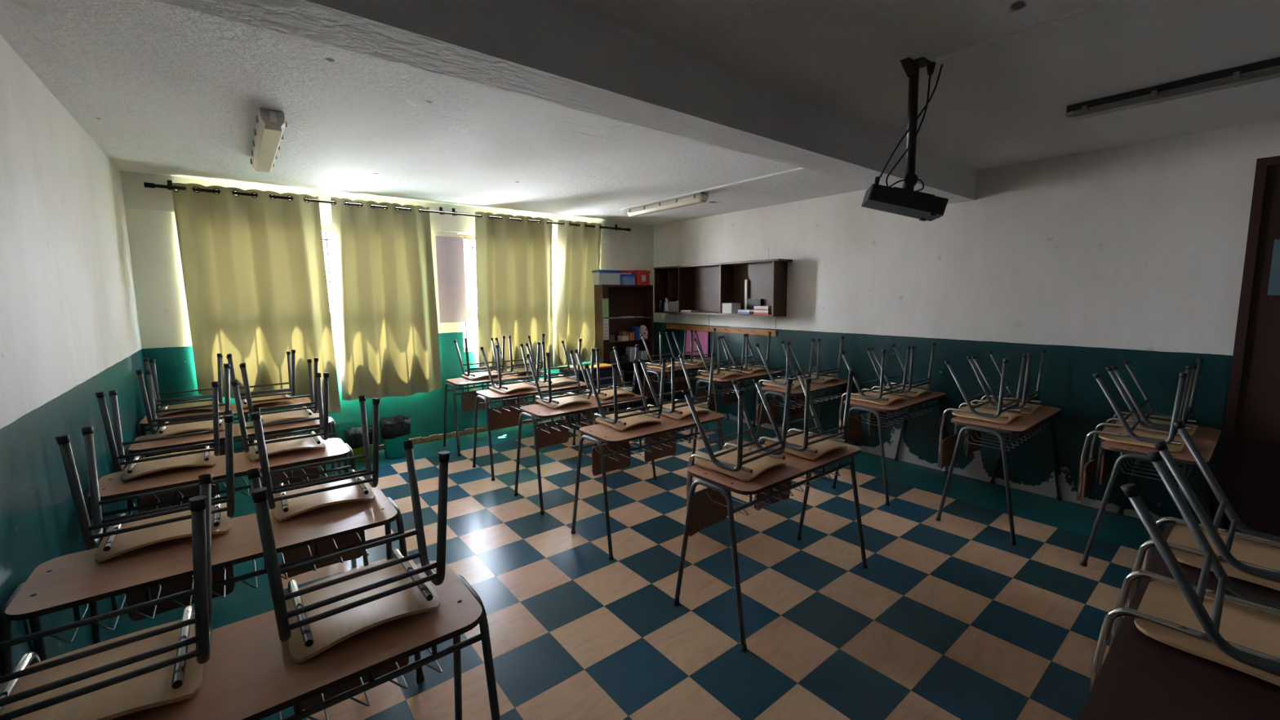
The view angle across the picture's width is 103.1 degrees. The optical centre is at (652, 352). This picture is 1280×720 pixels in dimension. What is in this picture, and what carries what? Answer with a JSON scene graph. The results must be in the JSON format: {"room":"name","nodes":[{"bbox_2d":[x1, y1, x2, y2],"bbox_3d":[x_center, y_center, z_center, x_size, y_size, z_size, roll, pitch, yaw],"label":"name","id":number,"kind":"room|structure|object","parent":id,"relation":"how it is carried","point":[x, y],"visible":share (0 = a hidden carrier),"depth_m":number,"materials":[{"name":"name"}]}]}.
{"room":"classroom","nodes":[
{"label":"classroom","id":0,"kind":"room"},
{"bbox_2d":[0,35,155,668],"bbox_3d":[-1.760,0.213,1.033,0.200,2.700,8.345,-6,8,-39],"label":"wall","id":1,"kind":"structure","parent":0,"point":[69,328],"depth_m":2.24,"materials":[{"name":"paint"}]},
{"bbox_2d":[124,208,654,455],"bbox_3d":[-2.225,-0.365,6.155,6.040,2.700,0.200,-6,8,-39],"label":"wall","id":2,"kind":"structure","parent":0,"point":[153,237],"depth_m":4.51,"materials":[{"name":"paint"}]},
{"bbox_2d":[320,224,339,361],"bbox_3d":[-3.441,-0.586,5.151,1.890,1.385,0.114,-6,8,-39],"label":"window","id":3,"kind":"structure","parent":2,"relation":"in","point":[325,228],"depth_m":5.25,"materials":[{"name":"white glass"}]},
{"bbox_2d":[120,170,653,245],"bbox_3d":[-2.167,-1.548,5.938,5.640,0.300,0.012,-6,8,-39],"label":"trim","id":4,"kind":"structure","parent":2,"relation":"attached to","point":[136,196],"depth_m":5.25,"materials":[{"name":"white paint"}]},
{"bbox_2d":[143,179,631,231],"bbox_3d":[-2.277,-1.595,5.766,4.980,0.090,0.112,-6,8,-39],"label":"curtain rod","id":5,"kind":"object","parent":2,"relation":"attached to","point":[169,186],"visible":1,"depth_m":5.11,"materials":[{"name":"grey metal"}]},
{"bbox_2d":[171,182,341,413],"bbox_3d":[-3.627,-0.407,4.732,1.100,2.157,0.127,-5,8,-37],"label":"curtain","id":6,"kind":"object","parent":5,"relation":"hanging from","point":[254,268],"visible":0.93,"depth_m":4.68,"materials":[{"name":"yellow fabric"}]},
{"bbox_2d":[330,196,442,400],"bbox_3d":[-2.801,-0.538,5.402,0.998,2.060,0.124,-6,8,-39],"label":"curtain","id":7,"kind":"object","parent":5,"relation":"hanging from","point":[388,340],"visible":1,"depth_m":5.37,"materials":[{"name":"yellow fabric"}]},
{"bbox_2d":[475,211,553,373],"bbox_3d":[-1.680,-0.708,6.311,1.046,1.945,0.124,-6,8,-39],"label":"curtain","id":8,"kind":"object","parent":5,"relation":"hanging from","point":[513,258],"visible":0.91,"depth_m":6.26,"materials":[{"name":"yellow fabric"}]},
{"bbox_2d":[553,219,601,369],"bbox_3d":[-0.995,-0.774,6.890,0.845,1.956,0.137,-6,8,-39],"label":"curtain","id":9,"kind":"object","parent":5,"relation":"hanging from","point":[578,247],"visible":0.88,"depth_m":6.83,"materials":[{"name":"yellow fabric"}]},
{"bbox_2d":[435,235,467,323],"bbox_3d":[-2.327,-0.835,5.869,0.315,0.980,0.008,-6,8,-39],"label":"paper sheet","id":10,"kind":"object","parent":2,"relation":"attached to","point":[450,255],"visible":1,"depth_m":5.86,"materials":[{"name":"white paper"}]},
{"bbox_2d":[347,400,654,456],"bbox_3d":[-2.141,0.952,6.214,5.640,0.068,0.032,-6,8,-39],"label":"baseboard","id":11,"kind":"structure","parent":2,"relation":"attached to","point":[468,431],"depth_m":5.99,"materials":[{"name":"brown wood"}]},
{"bbox_2d":[457,234,556,351],"bbox_3d":[-1.617,-0.770,6.644,1.860,1.385,0.114,-6,8,-39],"label":"window","id":12,"kind":"structure","parent":2,"relation":"in","point":[471,313],"depth_m":6.21,"materials":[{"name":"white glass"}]},
{"bbox_2d":[101,400,1165,719],"bbox_3d":[0.440,1.379,3.113,6.040,0.120,8.545,-6,8,-39],"label":"floor","id":13,"kind":"structure","parent":0,"point":[947,619],"depth_m":2.84,"materials":[{"name":"multicoloured tile"}]},
{"bbox_2d":[0,488,424,683],"bbox_3d":[-1.601,1.083,1.998,1.156,0.756,0.504,-6,8,-39],"label":"school desk","id":14,"kind":"object","parent":13,"relation":"on","point":[75,580],"visible":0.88,"depth_m":1.80,"materials":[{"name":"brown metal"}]},
{"bbox_2d":[54,410,235,621],"bbox_3d":[-1.919,0.685,2.019,0.456,0.888,0.442,-6,8,-40],"label":"chair","id":15,"kind":"object","parent":14,"relation":"on","point":[125,533],"visible":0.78,"depth_m":1.94,"materials":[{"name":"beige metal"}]},
{"bbox_2d":[48,532,368,643],"bbox_3d":[-1.619,0.850,1.955,0.887,0.058,0.274,-6,8,-39],"label":"basket","id":16,"kind":"object","parent":14,"relation":"on","point":[255,574],"depth_m":1.89,"materials":[{"name":"silver metal"}]},
{"bbox_2d":[250,395,380,577],"bbox_3d":[-1.515,0.646,2.330,0.456,0.888,0.442,-6,8,-38],"label":"chair","id":17,"kind":"object","parent":14,"relation":"on","point":[287,500],"visible":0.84,"depth_m":2.28,"materials":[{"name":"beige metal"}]},
{"bbox_2d":[84,438,368,644],"bbox_3d":[-2.326,0.989,2.873,1.156,0.756,0.504,-6,8,-40],"label":"school desk","id":18,"kind":"object","parent":13,"relation":"on","point":[111,486],"visible":0.69,"depth_m":2.69,"materials":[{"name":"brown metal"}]},
{"bbox_2d":[95,381,219,512],"bbox_3d":[-2.648,0.602,2.800,0.456,0.888,0.442,-6,9,-40],"label":"chair","id":19,"kind":"object","parent":18,"relation":"on","point":[139,466],"visible":0.77,"depth_m":2.73,"materials":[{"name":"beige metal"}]},
{"bbox_2d":[113,465,327,516],"bbox_3d":[-2.344,0.757,2.829,0.887,0.058,0.274,-6,8,-40],"label":"basket","id":20,"kind":"object","parent":18,"relation":"on","point":[132,508],"depth_m":2.72,"materials":[{"name":"silver metal"}]},
{"bbox_2d":[231,372,328,487],"bbox_3d":[-2.239,0.564,3.103,0.456,0.888,0.442,-6,8,-39],"label":"chair","id":21,"kind":"object","parent":18,"relation":"on","point":[313,440],"visible":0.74,"depth_m":3.05,"materials":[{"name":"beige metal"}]},
{"bbox_2d":[136,396,324,477],"bbox_3d":[-3.468,0.843,4.243,1.156,0.756,0.504,-6,8,-39],"label":"school desk","id":22,"kind":"object","parent":13,"relation":"on","point":[142,424],"visible":0.21,"depth_m":4.12,"materials":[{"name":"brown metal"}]},
{"bbox_2d":[142,353,222,453],"bbox_3d":[-3.810,0.453,4.193,0.456,0.888,0.442,-6,8,-39],"label":"chair","id":23,"kind":"object","parent":22,"relation":"on","point":[169,405],"visible":0.54,"depth_m":4.12,"materials":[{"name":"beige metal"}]},
{"bbox_2d":[226,349,295,444],"bbox_3d":[-3.380,0.422,4.429,0.456,0.888,0.442,-6,9,-41],"label":"chair","id":24,"kind":"object","parent":22,"relation":"on","point":[291,368],"visible":0.54,"depth_m":4.39,"materials":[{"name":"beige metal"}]},
{"bbox_2d":[124,413,342,514],"bbox_3d":[-2.888,0.911,3.598,1.156,0.756,0.504,-6,8,-39],"label":"school desk","id":25,"kind":"object","parent":13,"relation":"on","point":[207,437],"visible":0.41,"depth_m":3.42,"materials":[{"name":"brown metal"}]},
{"bbox_2d":[135,363,230,456],"bbox_3d":[-3.210,0.521,3.551,0.456,0.888,0.442,-6,8,-39],"label":"chair","id":26,"kind":"object","parent":25,"relation":"on","point":[167,428],"visible":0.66,"depth_m":3.46,"materials":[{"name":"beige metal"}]},
{"bbox_2d":[239,357,318,434],"bbox_3d":[-2.792,0.485,3.841,0.456,0.888,0.442,-6,9,-40],"label":"chair","id":27,"kind":"object","parent":25,"relation":"on","point":[304,412],"visible":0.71,"depth_m":3.78,"materials":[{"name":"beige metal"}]},
{"bbox_2d":[111,560,500,719],"bbox_3d":[-1.015,1.154,1.331,1.156,0.756,0.504,-6,8,-39],"label":"school desk","id":28,"kind":"object","parent":13,"relation":"on","point":[250,673],"visible":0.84,"depth_m":1.31,"materials":[{"name":"laminate"}]},
{"bbox_2d":[0,473,213,719],"bbox_3d":[-1.314,0.772,1.214,0.456,0.888,0.442,-6,8,-39],"label":"chair","id":29,"kind":"object","parent":28,"relation":"on","point":[162,664],"visible":0.97,"depth_m":1.17,"materials":[{"name":"brown wood"}]},
{"bbox_2d":[246,440,449,713],"bbox_3d":[-0.888,0.733,1.530,0.456,0.888,0.442,-6,9,-40],"label":"chair","id":30,"kind":"object","parent":28,"relation":"on","point":[315,617],"visible":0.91,"depth_m":1.46,"materials":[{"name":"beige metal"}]},
{"bbox_2d":[278,648,442,719],"bbox_3d":[-1.034,0.922,1.288,0.887,0.058,0.274,-6,8,-39],"label":"basket","id":31,"kind":"object","parent":28,"relation":"on","point":[349,694],"depth_m":1.34,"materials":[{"name":"silver metal"}]},
{"bbox_2d":[343,425,373,462],"bbox_3d":[-2.993,0.942,5.193,0.280,0.333,0.278,-6,8,-39],"label":"waste bin","id":32,"kind":"object","parent":13,"relation":"on","point":[353,436],"visible":0.66,"depth_m":5.10,"materials":[{"name":"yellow plastic"}]},
{"bbox_2d":[378,414,411,457],"bbox_3d":[-2.704,0.887,5.351,0.310,0.402,0.310,-6,8,-39],"label":"waste bin","id":33,"kind":"object","parent":13,"relation":"on","point":[394,430],"visible":0.98,"depth_m":5.26,"materials":[{"name":"teal plastic"}]},
{"bbox_2d":[443,371,554,456],"bbox_3d":[-1.747,0.651,5.806,1.156,0.756,0.504,-6,8,-39],"label":"school desk","id":34,"kind":"object","parent":13,"relation":"on","point":[463,381],"visible":0.55,"depth_m":5.54,"materials":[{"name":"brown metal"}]},
{"bbox_2d":[455,386,482,398],"bbox_3d":[-1.765,0.419,5.763,0.887,0.058,0.274,-6,8,-39],"label":"basket","id":35,"kind":"object","parent":34,"relation":"on","point":[460,388],"depth_m":5.58,"materials":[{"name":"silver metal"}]},
{"bbox_2d":[453,336,505,412],"bbox_3d":[-1.953,0.260,5.764,0.456,0.888,0.442,-6,8,-38],"label":"chair","id":36,"kind":"object","parent":34,"relation":"on","point":[468,404],"visible":0.73,"depth_m":5.76,"materials":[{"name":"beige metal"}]},
{"bbox_2d":[494,333,545,405],"bbox_3d":[-1.571,0.226,6.039,0.456,0.888,0.442,-6,9,-40],"label":"chair","id":37,"kind":"object","parent":34,"relation":"on","point":[521,368],"visible":0.53,"depth_m":5.98,"materials":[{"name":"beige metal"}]},
{"bbox_2d":[472,381,597,480],"bbox_3d":[-1.169,0.727,5.101,1.156,0.756,0.504,-6,8,-39],"label":"school desk","id":38,"kind":"object","parent":13,"relation":"on","point":[491,394],"visible":0.54,"depth_m":4.84,"materials":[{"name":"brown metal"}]},
{"bbox_2d":[480,342,540,430],"bbox_3d":[-1.390,0.343,4.989,0.456,0.888,0.442,-6,9,-41],"label":"chair","id":39,"kind":"object","parent":38,"relation":"on","point":[506,418],"visible":0.9,"depth_m":5.04,"materials":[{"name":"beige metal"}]},
{"bbox_2d":[488,395,548,413],"bbox_3d":[-1.187,0.495,5.058,0.887,0.058,0.274,-6,8,-39],"label":"basket","id":40,"kind":"object","parent":38,"relation":"on","point":[515,398],"depth_m":4.90,"materials":[{"name":"silver metal"}]},
{"bbox_2d":[525,338,582,418],"bbox_3d":[-1.033,0.303,5.319,0.456,0.888,0.442,-6,8,-39],"label":"chair","id":41,"kind":"object","parent":38,"relation":"on","point":[560,378],"visible":0.6,"depth_m":5.24,"materials":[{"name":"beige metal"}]},
{"bbox_2d":[514,394,657,514],"bbox_3d":[-0.567,0.803,4.392,1.156,0.756,0.504,-6,8,-39],"label":"school desk","id":42,"kind":"object","parent":13,"relation":"on","point":[542,411],"visible":0.65,"depth_m":4.14,"materials":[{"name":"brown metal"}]},
{"bbox_2d":[525,348,595,448],"bbox_3d":[-0.786,0.411,4.350,0.456,0.888,0.442,-6,8,-39],"label":"chair","id":43,"kind":"object","parent":42,"relation":"on","point":[555,437],"visible":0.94,"depth_m":4.36,"materials":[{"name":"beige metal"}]},
{"bbox_2d":[532,408,609,433],"bbox_3d":[-0.586,0.571,4.348,0.887,0.058,0.274,-6,8,-39],"label":"basket","id":44,"kind":"object","parent":42,"relation":"on","point":[586,419],"depth_m":4.20,"materials":[{"name":"silver metal"}]},
{"bbox_2d":[574,344,639,436],"bbox_3d":[-0.425,0.372,4.671,0.456,0.888,0.442,-6,8,-38],"label":"chair","id":45,"kind":"object","parent":42,"relation":"on","point":[604,393],"visible":0.61,"depth_m":4.61,"materials":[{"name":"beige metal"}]},
{"bbox_2d":[556,362,617,431],"bbox_3d":[-0.830,0.559,6.544,0.620,0.755,0.480,-6,8,-39],"label":"base cabinet","id":46,"kind":"object","parent":13,"relation":"on","point":[606,371],"visible":0.19,"depth_m":6.37,"materials":[{"name":"blue wood"}]},
{"bbox_2d":[594,284,653,410],"bbox_3d":[-0.392,-0.047,7.217,0.880,1.800,0.195,-6,8,-39],"label":"bookcase","id":47,"kind":"object","parent":13,"relation":"on","point":[636,300],"visible":0.56,"depth_m":7.25,"materials":[{"name":"brown wood"}]},
{"bbox_2d":[602,298,608,317],"bbox_3d":[-0.634,-0.592,6.828,0.092,0.255,0.004,-6,8,-39],"label":"sheet","id":48,"kind":"object","parent":47,"relation":"attached to","point":[605,301],"visible":1,"depth_m":6.83,"materials":[{"name":"green paper"}]},
{"bbox_2d":[603,318,608,340],"bbox_3d":[-0.632,-0.309,6.859,0.086,0.285,0.004,-6,8,-39],"label":"sheet","id":49,"kind":"object","parent":47,"relation":"attached to","point":[606,322],"visible":1,"depth_m":6.86,"materials":[{"name":"white paper"}]},
{"bbox_2d":[591,269,621,284],"bbox_3d":[-0.631,-1.018,6.930,0.380,0.198,0.170,-6,8,-39],"label":"storage box","id":50,"kind":"object","parent":47,"relation":"on","point":[601,277],"visible":0.98,"depth_m":6.84,"materials":[{"name":"grey plastic"}]},
{"bbox_2d":[619,274,635,284],"bbox_3d":[-0.355,-1.015,7.108,0.240,0.148,0.110,-6,8,-39],"label":"storage box","id":51,"kind":"object","parent":47,"relation":"on","point":[625,279],"visible":0.86,"depth_m":7.05,"materials":[{"name":"blue plastic"}]},
{"bbox_2d":[625,346,639,361],"bbox_3d":[-0.296,0.023,7.298,0.160,0.200,0.125,-6,8,-39],"label":"plastic tub","id":52,"kind":"object","parent":47,"relation":"on","point":[630,351],"visible":0.81,"depth_m":7.23,"materials":[{"name":"grey"}]},
{"bbox_2d":[624,370,643,382],"bbox_3d":[-0.278,0.350,7.348,0.260,0.140,0.125,-6,8,-39],"label":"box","id":53,"kind":"object","parent":47,"relation":"on","point":[628,375],"visible":0.64,"depth_m":7.28,"materials":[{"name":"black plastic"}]},
{"bbox_2d":[631,270,650,284],"bbox_3d":[-0.180,-1.069,7.299,0.260,0.208,0.170,-6,8,-39],"label":"storage box","id":54,"kind":"object","parent":47,"relation":"on","point":[642,277],"visible":0.88,"depth_m":7.23,"materials":[{"name":"red plastic"}]},
{"bbox_2d":[639,324,648,339],"bbox_3d":[-0.144,-0.293,7.390,0.156,0.205,0.157,-6,8,-39],"label":"patterned bag","id":55,"kind":"object","parent":47,"relation":"on","point":[642,329],"visible":0.86,"depth_m":7.34,"materials":[{"name":"white paper"}]},
{"bbox_2d":[570,411,732,560],"bbox_3d":[0.020,0.876,3.707,1.156,0.756,0.504,-6,8,-39],"label":"school desk","id":56,"kind":"object","parent":13,"relation":"on","point":[606,433],"visible":0.85,"depth_m":3.47,"materials":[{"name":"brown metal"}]},
{"bbox_2d":[584,358,666,475],"bbox_3d":[-0.201,0.484,3.670,0.456,0.888,0.442,-5,8,-37],"label":"chair","id":57,"kind":"object","parent":56,"relation":"on","point":[621,420],"visible":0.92,"depth_m":3.64,"materials":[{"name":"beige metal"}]},
{"bbox_2d":[593,428,709,461],"bbox_3d":[0.001,0.644,3.664,0.887,0.058,0.274,-6,8,-39],"label":"basket","id":58,"kind":"object","parent":56,"relation":"on","point":[692,433],"depth_m":3.54,"materials":[{"name":"silver metal"}]},
{"bbox_2d":[639,352,715,462],"bbox_3d":[0.183,0.447,3.971,0.456,0.888,0.442,-6,9,-40],"label":"chair","id":59,"kind":"object","parent":56,"relation":"on","point":[675,409],"visible":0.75,"depth_m":3.94,"materials":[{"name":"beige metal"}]},
{"bbox_2d":[640,362,728,419],"bbox_3d":[0.415,0.549,6.558,1.156,0.756,0.504,-6,8,-39],"label":"school desk","id":60,"kind":"object","parent":13,"relation":"on","point":[677,368],"visible":0.56,"depth_m":6.35,"materials":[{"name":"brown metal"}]},
{"bbox_2d":[640,329,687,398],"bbox_3d":[0.131,0.167,6.439,0.456,0.888,0.442,-6,9,-40],"label":"chair","id":61,"kind":"object","parent":60,"relation":"on","point":[647,393],"visible":0.59,"depth_m":6.41,"materials":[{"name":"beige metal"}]},
{"bbox_2d":[652,371,703,383],"bbox_3d":[0.396,0.317,6.514,0.887,0.058,0.274,-6,8,-39],"label":"basket","id":62,"kind":"object","parent":60,"relation":"on","point":[679,373],"depth_m":6.40,"materials":[{"name":"silver metal"}]},
{"bbox_2d":[671,328,715,394],"bbox_3d":[0.534,0.128,6.756,0.456,0.888,0.442,-6,8,-39],"label":"chair","id":63,"kind":"object","parent":60,"relation":"on","point":[679,385],"visible":0.68,"depth_m":6.74,"materials":[{"name":"silver metal"}]},
{"bbox_2d":[688,369,783,450],"bbox_3d":[0.993,0.624,5.860,1.156,0.756,0.504,-6,8,-39],"label":"school desk","id":64,"kind":"object","parent":13,"relation":"on","point":[759,374],"visible":0.73,"depth_m":5.64,"materials":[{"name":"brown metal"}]},
{"bbox_2d":[693,333,746,408],"bbox_3d":[0.750,0.239,5.761,0.456,0.888,0.442,-6,8,-39],"label":"chair","id":65,"kind":"object","parent":64,"relation":"on","point":[722,373],"visible":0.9,"depth_m":5.71,"materials":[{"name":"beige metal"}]},
{"bbox_2d":[703,380,766,395],"bbox_3d":[0.975,0.392,5.816,0.887,0.058,0.274,-6,8,-39],"label":"basket","id":66,"kind":"object","parent":64,"relation":"on","point":[730,388],"depth_m":5.70,"materials":[{"name":"silver metal"}]},
{"bbox_2d":[722,331,771,404],"bbox_3d":[1.104,0.200,6.077,0.456,0.888,0.442,-6,9,-40],"label":"chair","id":67,"kind":"object","parent":64,"relation":"on","point":[731,397],"visible":0.64,"depth_m":6.04,"materials":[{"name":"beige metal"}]},
{"bbox_2d":[673,435,867,652],"bbox_3d":[0.707,0.965,2.881,1.156,0.756,0.504,-6,8,-39],"label":"school desk","id":68,"kind":"object","parent":13,"relation":"on","point":[797,466],"visible":0.82,"depth_m":2.63,"materials":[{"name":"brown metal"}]},
{"bbox_2d":[681,378,792,536],"bbox_3d":[0.443,0.585,2.734,0.456,0.888,0.442,-7,9,-43],"label":"chair","id":69,"kind":"object","parent":68,"relation":"on","point":[741,462],"visible":0.93,"depth_m":2.71,"materials":[{"name":"silver metal"}]},
{"bbox_2d":[706,469,840,515],"bbox_3d":[0.689,0.732,2.838,0.887,0.058,0.274,-6,8,-39],"label":"basket","id":70,"kind":"object","parent":68,"relation":"on","point":[771,494],"depth_m":2.69,"materials":[{"name":"silver metal"}]},
{"bbox_2d":[752,369,854,510],"bbox_3d":[0.880,0.547,3.042,0.456,0.888,0.442,-6,8,-38],"label":"chair","id":71,"kind":"object","parent":68,"relation":"on","point":[800,443],"visible":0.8,"depth_m":2.98,"materials":[{"name":"silver metal"}]},
{"bbox_2d":[754,378,857,447],"bbox_3d":[1.574,0.697,5.176,1.156,0.756,0.504,-6,8,-39],"label":"school desk","id":72,"kind":"object","parent":13,"relation":"on","point":[815,387],"visible":0.57,"depth_m":4.98,"materials":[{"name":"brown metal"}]},
{"bbox_2d":[755,338,815,425],"bbox_3d":[1.306,0.312,5.083,0.456,0.888,0.442,-6,9,-40],"label":"chair","id":73,"kind":"object","parent":72,"relation":"on","point":[777,382],"visible":0.66,"depth_m":5.05,"materials":[{"name":"silver metal"}]},
{"bbox_2d":[770,391,841,408],"bbox_3d":[1.555,0.465,5.132,0.887,0.058,0.274,-6,8,-39],"label":"basket","id":74,"kind":"object","parent":72,"relation":"on","point":[826,395],"depth_m":5.04,"materials":[{"name":"silver metal"}]},
{"bbox_2d":[786,336,844,417],"bbox_3d":[1.702,0.275,5.382,0.456,0.888,0.442,-6,8,-39],"label":"chair","id":75,"kind":"object","parent":72,"relation":"on","point":[820,378],"visible":0.63,"depth_m":5.33,"materials":[{"name":"silver metal"}]},
{"bbox_2d":[831,391,948,506],"bbox_3d":[2.137,0.770,4.497,1.156,0.756,0.504,-6,8,-39],"label":"school desk","id":76,"kind":"object","parent":13,"relation":"on","point":[897,405],"visible":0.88,"depth_m":4.26,"materials":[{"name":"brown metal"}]},
{"bbox_2d":[838,346,911,443],"bbox_3d":[1.891,0.387,4.377,0.456,0.888,0.442,-6,8,-38],"label":"chair","id":77,"kind":"object","parent":76,"relation":"on","point":[854,429],"visible":0.89,"depth_m":4.33,"materials":[{"name":"silver metal"}]},
{"bbox_2d":[855,407,932,426],"bbox_3d":[2.118,0.537,4.453,0.887,0.058,0.274,-6,8,-39],"label":"basket","id":78,"kind":"object","parent":76,"relation":"on","point":[889,419],"depth_m":4.35,"materials":[{"name":"silver metal"}]},
{"bbox_2d":[866,342,936,435],"bbox_3d":[2.272,0.350,4.676,0.456,0.888,0.442,-6,8,-39],"label":"chair","id":79,"kind":"object","parent":76,"relation":"on","point":[910,391],"visible":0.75,"depth_m":4.63,"materials":[{"name":"silver metal"}]},
{"bbox_2d":[935,405,1062,545],"bbox_3d":[2.675,0.838,3.862,1.156,0.756,0.504,-6,8,-39],"label":"school desk","id":80,"kind":"object","parent":13,"relation":"on","point":[1023,425],"visible":0.87,"depth_m":3.62,"materials":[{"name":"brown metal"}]},
{"bbox_2d":[937,353,1027,469],"bbox_3d":[2.424,0.454,3.758,0.456,0.888,0.442,-6,8,-39],"label":"chair","id":81,"kind":"object","parent":80,"relation":"on","point":[946,446],"visible":0.97,"depth_m":3.72,"materials":[{"name":"silver metal"}]},
{"bbox_2d":[963,348,1046,457],"bbox_3d":[2.796,0.418,4.049,0.456,0.888,0.442,-6,9,-41],"label":"chair","id":82,"kind":"object","parent":80,"relation":"on","point":[1027,408],"visible":0.6,"depth_m":4.01,"materials":[{"name":"silver metal"}]},
{"bbox_2d":[964,425,1044,450],"bbox_3d":[2.657,0.605,3.819,0.887,0.058,0.274,-6,8,-39],"label":"basket","id":83,"kind":"object","parent":80,"relation":"on","point":[968,433],"depth_m":3.69,"materials":[{"name":"silver metal"}]},
{"bbox_2d":[1080,426,1222,566],"bbox_3d":[3.211,0.905,3.232,1.156,0.756,0.504,-6,8,-39],"label":"school desk","id":84,"kind":"object","parent":13,"relation":"on","point":[1206,439],"visible":0.49,"depth_m":3.02,"materials":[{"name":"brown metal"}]},
{"bbox_2d":[1076,364,1193,502],"bbox_3d":[2.957,0.521,3.124,0.456,0.888,0.442,-6,9,-40],"label":"chair","id":85,"kind":"object","parent":84,"relation":"on","point":[1128,435],"visible":0.91,"depth_m":3.10,"materials":[{"name":"silver metal"}]},
{"bbox_2d":[1095,358,1203,484],"bbox_3d":[3.345,0.484,3.429,0.456,0.888,0.442,-6,8,-39],"label":"chair","id":86,"kind":"object","parent":84,"relation":"on","point":[1104,460],"visible":0.62,"depth_m":3.40,"materials":[{"name":"silver metal"}]},
{"bbox_2d":[1120,457,1194,484],"bbox_3d":[3.193,0.673,3.188,0.887,0.058,0.274,-6,8,-39],"label":"basket","id":87,"kind":"object","parent":84,"relation":"on","point":[1185,473],"depth_m":3.03,"materials":[{"name":"silver metal"}]},
{"bbox_2d":[1077,522,1279,719],"bbox_3d":[1.651,1.132,1.350,1.640,0.750,0.600,-6,8,-39],"label":"table","id":88,"kind":"object","parent":13,"relation":"on","point":[1140,677],"visible":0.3,"depth_m":1.19,"materials":[{"name":"brown wood"}]},
{"bbox_2d":[1088,451,1279,693],"bbox_3d":[1.506,0.735,1.358,0.456,0.888,0.442,-6,8,-39],"label":"chair","id":89,"kind":"object","parent":88,"relation":"on","point":[1242,634],"visible":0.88,"depth_m":1.35,"materials":[{"name":"silver metal"}]},
{"bbox_2d":[1125,420,1279,608],"bbox_3d":[1.961,0.689,1.730,0.456,0.888,0.442,-6,8,-38],"label":"chair","id":90,"kind":"object","parent":88,"relation":"on","point":[1257,563],"visible":0.63,"depth_m":1.72,"materials":[{"name":"silver metal"}]},
{"bbox_2d":[0,0,1279,225],"bbox_3d":[0.418,-1.438,2.793,6.040,0.150,8.545,-6,8,-39],"label":"ceiling","id":91,"kind":"structure","parent":0,"point":[161,88],"depth_m":2.63,"materials":[{"name":"paint"}]},
{"bbox_2d":[249,108,287,173],"bbox_3d":[-2.513,-1.345,3.305,0.140,0.096,1.364,-6,8,-39],"label":"lamp","id":92,"kind":"object","parent":91,"relation":"attached to","point":[271,125],"visible":1,"depth_m":3.05,"materials":[{"name":"grey plastic"}]},
{"bbox_2d":[626,191,708,217],"bbox_3d":[0.125,-1.633,5.654,0.140,0.096,1.268,-6,8,-39],"label":"lamp","id":93,"kind":"object","parent":91,"relation":"attached to","point":[699,197],"visible":1,"depth_m":5.52,"materials":[{"name":"grey plastic"}]},
{"bbox_2d":[619,167,804,210],"bbox_3d":[0.612,-1.600,4.947,0.020,0.016,3.170,-6,8,-39],"label":"cable conduit","id":94,"kind":"object","parent":91,"relation":"attached to","point":[798,168],"visible":0.64,"depth_m":4.89,"materials":[{"name":"white plastic"}]},
{"bbox_2d":[861,57,948,221],"bbox_3d":[1.174,-0.968,2.349,0.349,0.697,0.200,1,7,14],"label":"projector","id":95,"kind":"object","parent":91,"relation":"hanging from","point":[904,201],"visible":1,"depth_m":2.32,"materials":[{"name":"black plastic"}]},
{"bbox_2d":[935,0,1120,61],"bbox_3d":[1.622,-1.258,1.839,0.015,0.010,1.120,-6,8,-39],"label":"cable conduit","id":96,"kind":"object","parent":91,"relation":"attached to","point":[1107,2],"visible":1,"depth_m":2.00,"materials":[{"name":"white"}]},
{"bbox_2d":[1065,57,1279,119],"bbox_3d":[2.765,-1.301,2.404,0.140,0.063,1.268,-6,8,-39],"label":"lamp","id":97,"kind":"object","parent":91,"relation":"attached to","point":[1268,69],"visible":1,"depth_m":2.52,"materials":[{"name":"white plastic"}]},
{"bbox_2d":[653,119,1279,524],"bbox_3d":[2.746,-0.241,4.721,0.200,2.700,8.345,-6,8,-39],"label":"wall","id":98,"kind":"structure","parent":0,"point":[1096,260],"depth_m":4.14,"materials":[{"name":"paint"}]},
{"bbox_2d":[153,0,977,204],"bbox_3d":[0.526,-1.225,2.687,5.640,0.250,0.250,-6,8,-39],"label":"ceiling beam","id":99,"kind":"structure","parent":98,"relation":"attached to","point":[552,51],"depth_m":1.96,"materials":[{"name":"paint"}]},
{"bbox_2d":[666,324,777,336],"bbox_3d":[0.827,-0.305,6.847,0.066,0.070,2.000,-6,8,-39],"label":"rail","id":100,"kind":"object","parent":98,"relation":"attached to","point":[702,328],"visible":0.95,"depth_m":6.71,"materials":[{"name":"orange wood"}]},
{"bbox_2d":[684,330,708,356],"bbox_3d":[0.606,-0.122,7.140,0.020,0.352,0.460,-6,8,-39],"label":"sheet","id":101,"kind":"object","parent":100,"relation":"hanging from","point":[703,336],"visible":0.66,"depth_m":7.12,"materials":[{"name":"pink paper"}]},
{"bbox_2d":[653,258,792,316],"bbox_3d":[0.810,-0.823,6.648,0.262,0.652,2.200,-6,8,-39],"label":"upper cabinet","id":102,"kind":"object","parent":98,"relation":"attached to","point":[704,288],"visible":0.89,"depth_m":6.53,"materials":[{"name":"brown wood"}]},
{"bbox_2d":[746,298,762,309],"bbox_3d":[1.256,-0.569,6.285,0.037,0.178,0.215,-6,8,-39],"label":"box","id":103,"kind":"object","parent":102,"relation":"on","point":[751,303],"visible":0.5,"depth_m":6.27,"materials":[{"name":"black plastic"}]},
{"bbox_2d":[1212,155,1279,536],"bbox_3d":[4.093,0.073,2.884,0.109,2.470,1.060,-6,8,-39],"label":"door","id":104,"kind":"structure","parent":98,"relation":"in","point":[1249,475],"depth_m":3.22,"materials":[{"name":"brown wood"}]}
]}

